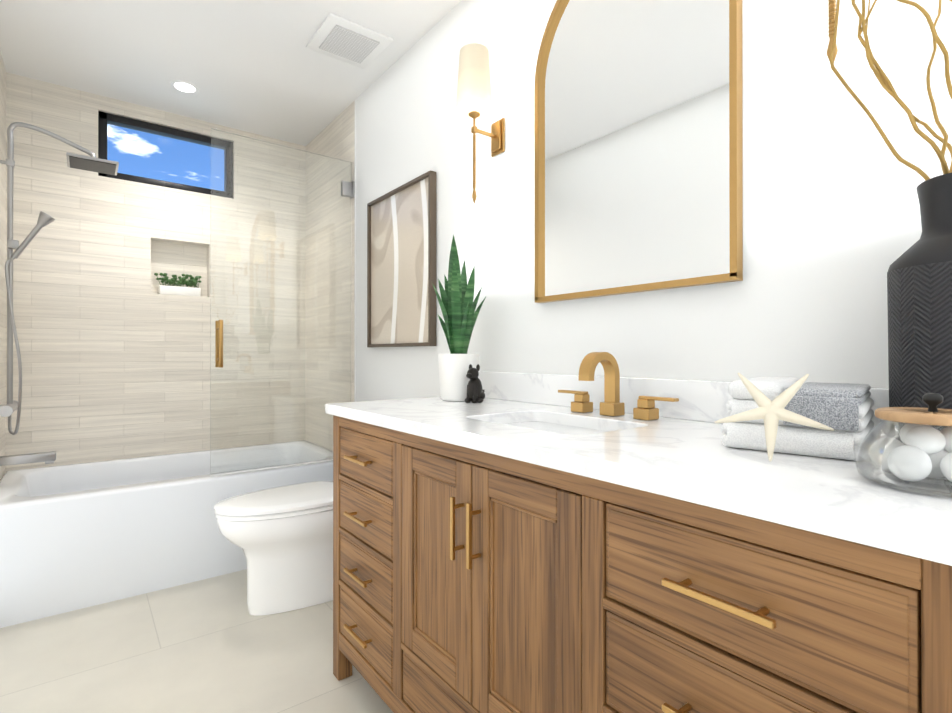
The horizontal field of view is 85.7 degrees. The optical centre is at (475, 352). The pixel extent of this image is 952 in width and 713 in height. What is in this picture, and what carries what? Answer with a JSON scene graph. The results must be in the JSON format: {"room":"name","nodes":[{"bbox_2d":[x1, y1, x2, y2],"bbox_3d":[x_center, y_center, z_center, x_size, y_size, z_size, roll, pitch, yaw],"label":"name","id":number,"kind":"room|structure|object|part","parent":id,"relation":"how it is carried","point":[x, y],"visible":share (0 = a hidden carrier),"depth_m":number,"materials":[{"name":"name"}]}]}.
{"room":"bathroom","nodes":[
{"label":"bathroom","id":0,"kind":"room"},
{"bbox_2d":[5,72,305,472],"bbox_3d":[-1.839,-0.181,3.149,1.820,2.510,0.140,0,0,-37],"label":"wall","id":1,"kind":"structure","parent":0,"point":[114,345],"depth_m":2.97,"materials":[{"name":"tile"}]},
{"bbox_2d":[0,51,5,480],"bbox_3d":[-2.214,-0.184,2.258,0.140,2.510,0.820,0,0,-37],"label":"wall tiles","id":2,"kind":"structure","parent":1,"relation":"attached to","point":[2,248],"depth_m":2.53,"materials":[{"name":"beige tile"}]},
{"bbox_2d":[0,451,55,465],"bbox_3d":[-2.067,0.486,2.356,0.214,0.070,0.070,0,0,-37],"label":"tub spout","id":3,"kind":"object","parent":2,"relation":"attached to","point":[45,457],"visible":1,"depth_m":2.35,"materials":[{"name":"silver metal"}]},
{"bbox_2d":[0,122,118,434],"bbox_3d":[-1.973,-0.343,2.430,0.451,1.424,0.330,0,0,-37],"label":"shower fixture","id":4,"kind":"object","parent":2,"relation":"attached to","point":[92,163],"visible":1,"depth_m":2.32,"materials":[{"name":"silver metal"}]},
{"bbox_2d":[98,111,232,197],"bbox_3d":[-1.855,-1.172,3.107,0.700,0.370,0.072,0,0,-37],"label":"window","id":5,"kind":"structure","parent":1,"relation":"in","point":[104,119],"depth_m":3.07,"materials":[{"name":"black"}]},
{"bbox_2d":[154,273,201,296],"bbox_3d":[-1.817,-0.415,3.133,0.251,0.136,0.068,0,0,-37],"label":"potted plant","id":6,"kind":"object","parent":1,"relation":"in","point":[169,289],"visible":1,"depth_m":3.12,"materials":[{"name":"white ceramic"}]},
{"bbox_2d":[0,569,393,712],"bbox_3d":[-0.535,1.119,1.443,1.820,0.100,4.430,0,0,-37],"label":"floor","id":7,"kind":"structure","parent":0,"point":[211,645],"depth_m":1.79,"materials":[{"name":"tile"}]},
{"bbox_2d":[0,440,332,627],"bbox_3d":[-1.540,0.837,2.756,1.534,0.470,0.837,0,0,-37],"label":"bathtub","id":8,"kind":"object","parent":7,"relation":"on","point":[77,536],"visible":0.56,"depth_m":2.29,"materials":[{"name":"white ceramic"}]},
{"bbox_2d":[210,128,354,475],"bbox_3d":[-0.994,-0.245,2.707,0.733,1.686,0.092,0,0,-37],"label":"glass panel","id":9,"kind":"object","parent":8,"relation":"on","point":[347,189],"visible":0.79,"depth_m":2.67,"materials":[{"name":"clear glass"}]},
{"bbox_2d":[214,480,332,615],"bbox_3d":[-0.714,0.667,2.270,0.804,0.807,0.422,0,0,-37],"label":"toilet","id":10,"kind":"object","parent":7,"relation":"on","point":[281,537],"visible":0.38,"depth_m":2.09,"materials":[{"name":"white ceramic"}]},
{"bbox_2d":[325,411,951,712],"bbox_3d":[0.208,0.633,1.248,0.594,0.867,1.557,0,0,-37],"label":"bathroom vanity","id":11,"kind":"object","parent":7,"relation":"on","point":[514,542],"depth_m":0.83,"materials":[{"name":"brown wood"}]},
{"bbox_2d":[325,397,951,550],"bbox_3d":[0.212,0.203,1.254,0.581,0.070,1.596,0,0,-37],"label":"countertop","id":12,"kind":"structure","parent":11,"relation":"on","point":[687,454],"depth_m":0.80,"materials":[{"name":"white stone"}]},
{"bbox_2d":[432,234,485,400],"bbox_3d":[-0.059,-0.124,1.848,0.223,0.586,0.224,0,0,-37],"label":"potted plant","id":13,"kind":"object","parent":12,"relation":"on","point":[457,304],"visible":0.94,"depth_m":1.81,"materials":[{"name":"green plant"}]},
{"bbox_2d":[465,364,484,402],"bbox_3d":[0.001,0.104,1.742,0.101,0.130,0.068,0,0,-37],"label":"figurine","id":14,"kind":"object","parent":12,"relation":"on","point":[475,392],"visible":1,"depth_m":1.72,"materials":[{"name":"black ceramic"}]},
{"bbox_2d":[558,352,678,420],"bbox_3d":[0.330,0.083,1.352,0.138,0.170,0.380,0,0,-37],"label":"faucet","id":15,"kind":"object","parent":12,"relation":"attached to","point":[613,406],"visible":1,"depth_m":1.36,"materials":[{"name":"gold metal"}]},
{"bbox_2d":[715,373,833,460],"bbox_3d":[0.469,0.086,0.806,0.161,0.153,0.014,44,-4,44],"label":"starfish","id":16,"kind":"object","parent":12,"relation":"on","point":[773,412],"visible":1,"depth_m":0.80,"materials":[{"name":"beige"}]},
{"bbox_2d":[721,377,873,460],"bbox_3d":[0.586,0.108,0.930,0.205,0.118,0.254,0,0,41],"label":"towels","id":17,"kind":"object","parent":12,"relation":"on","point":[845,411],"visible":0.71,"depth_m":0.83,"materials":[{"name":"white fabric"}]},
{"bbox_2d":[829,0,951,442],"bbox_3d":[0.636,-0.446,0.812,0.403,1.225,0.358,0,0,-37],"label":"vase","id":18,"kind":"object","parent":12,"relation":"on","point":[919,288],"visible":1,"depth_m":0.79,"materials":[{"name":"black ceramic"}]},
{"bbox_2d":[855,393,951,497],"bbox_3d":[0.575,0.109,0.646,0.158,0.115,0.158,0,0,-37],"label":"jar","id":19,"kind":"object","parent":12,"relation":"on","point":[918,459],"visible":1,"depth_m":0.63,"materials":[{"name":"clear glass"}]},
{"bbox_2d":[0,0,460,145],"bbox_3d":[-0.535,-1.491,1.450,1.820,0.100,4.430,0,0,-37],"label":"ceiling","id":20,"kind":"structure","parent":0,"point":[258,67],"depth_m":2.46,"materials":[{"name":"white paint"}]},
{"bbox_2d":[170,80,199,93],"bbox_3d":[-1.575,-1.435,2.775,0.140,0.004,0.140,0,0,-37],"label":"recessed light","id":21,"kind":"object","parent":20,"relation":"in","point":[184,87],"visible":1,"depth_m":2.77,"materials":[{"name":"white plastic"}]},
{"bbox_2d":[306,13,392,68],"bbox_3d":[-0.587,-1.428,2.373,0.300,0.020,0.300,0,0,-37],"label":"ceiling vent","id":22,"kind":"object","parent":20,"relation":"in","point":[346,40],"visible":0.98,"depth_m":2.35,"materials":[{"name":"white plastic"}]},
{"bbox_2d":[356,0,951,401],"bbox_3d":[0.424,-0.186,1.576,0.140,2.510,3.470,0,0,-37],"label":"wall","id":23,"kind":"structure","parent":0,"point":[832,229],"depth_m":1.20,"materials":[{"name":"white paint"}]},
{"bbox_2d":[305,100,354,450],"bbox_3d":[-0.880,-0.181,3.279,0.140,2.510,0.820,0,0,-37],"label":"wall tiles","id":24,"kind":"structure","parent":23,"relation":"attached to","point":[334,138],"depth_m":3.22,"materials":[{"name":"beige tile"}]},
{"bbox_2d":[354,99,355,401],"bbox_3d":[-0.684,-0.418,2.905,0.004,2.037,0.012,0,0,-37],"label":"trim","id":25,"kind":"structure","parent":23,"relation":"attached to","point":[355,270],"depth_m":2.90,"materials":[{"name":"white paint"}]},
{"bbox_2d":[367,170,435,346],"bbox_3d":[-0.373,-0.408,2.471,0.034,0.760,0.620,0,0,-37],"label":"framed artwork","id":26,"kind":"object","parent":23,"relation":"attached to","point":[401,263],"visible":1,"depth_m":2.43,"materials":[{"name":"beige paper"}]},
{"bbox_2d":[456,43,504,203],"bbox_3d":[0.013,-0.802,1.847,0.181,0.544,0.132,0,0,-37],"label":"sconce","id":27,"kind":"object","parent":23,"relation":"attached to","point":[474,97],"visible":1,"depth_m":1.80,"materials":[{"name":"gold metal"}]},
{"bbox_3d":[-0.006,-0.971,1.832,0.132,0.206,0.132,0,0,-37],"label":"lamp shade","id":28,"kind":"part","parent":27,"relation":"part of","materials":[{"name":"beige fabric"}]},
{"bbox_2d":[534,0,742,302],"bbox_3d":[0.409,-0.691,1.455,0.028,1.047,0.667,0,0,-37],"label":"mirror","id":29,"kind":"object","parent":23,"relation":"attached to","point":[638,119],"visible":0.98,"depth_m":1.41,"materials":[{"name":"gold metal"}]},
{"bbox_2d":[478,371,888,425],"bbox_3d":[0.435,0.118,1.424,0.020,0.100,1.596,0,0,-37],"label":"backsplash","id":30,"kind":"structure","parent":23,"relation":"attached to","point":[698,399],"depth_m":1.41,"materials":[{"name":"white stone"}]},
{"bbox_2d":[826,0,837,60],"bbox_3d":[0.683,-0.804,0.972,0.181,0.544,0.132,0,0,-37],"label":"sconce","id":31,"kind":"object","parent":23,"relation":"attached to","point":[831,11],"visible":0.81,"depth_m":0.95,"materials":[{"name":"gold metal"}]}
]}

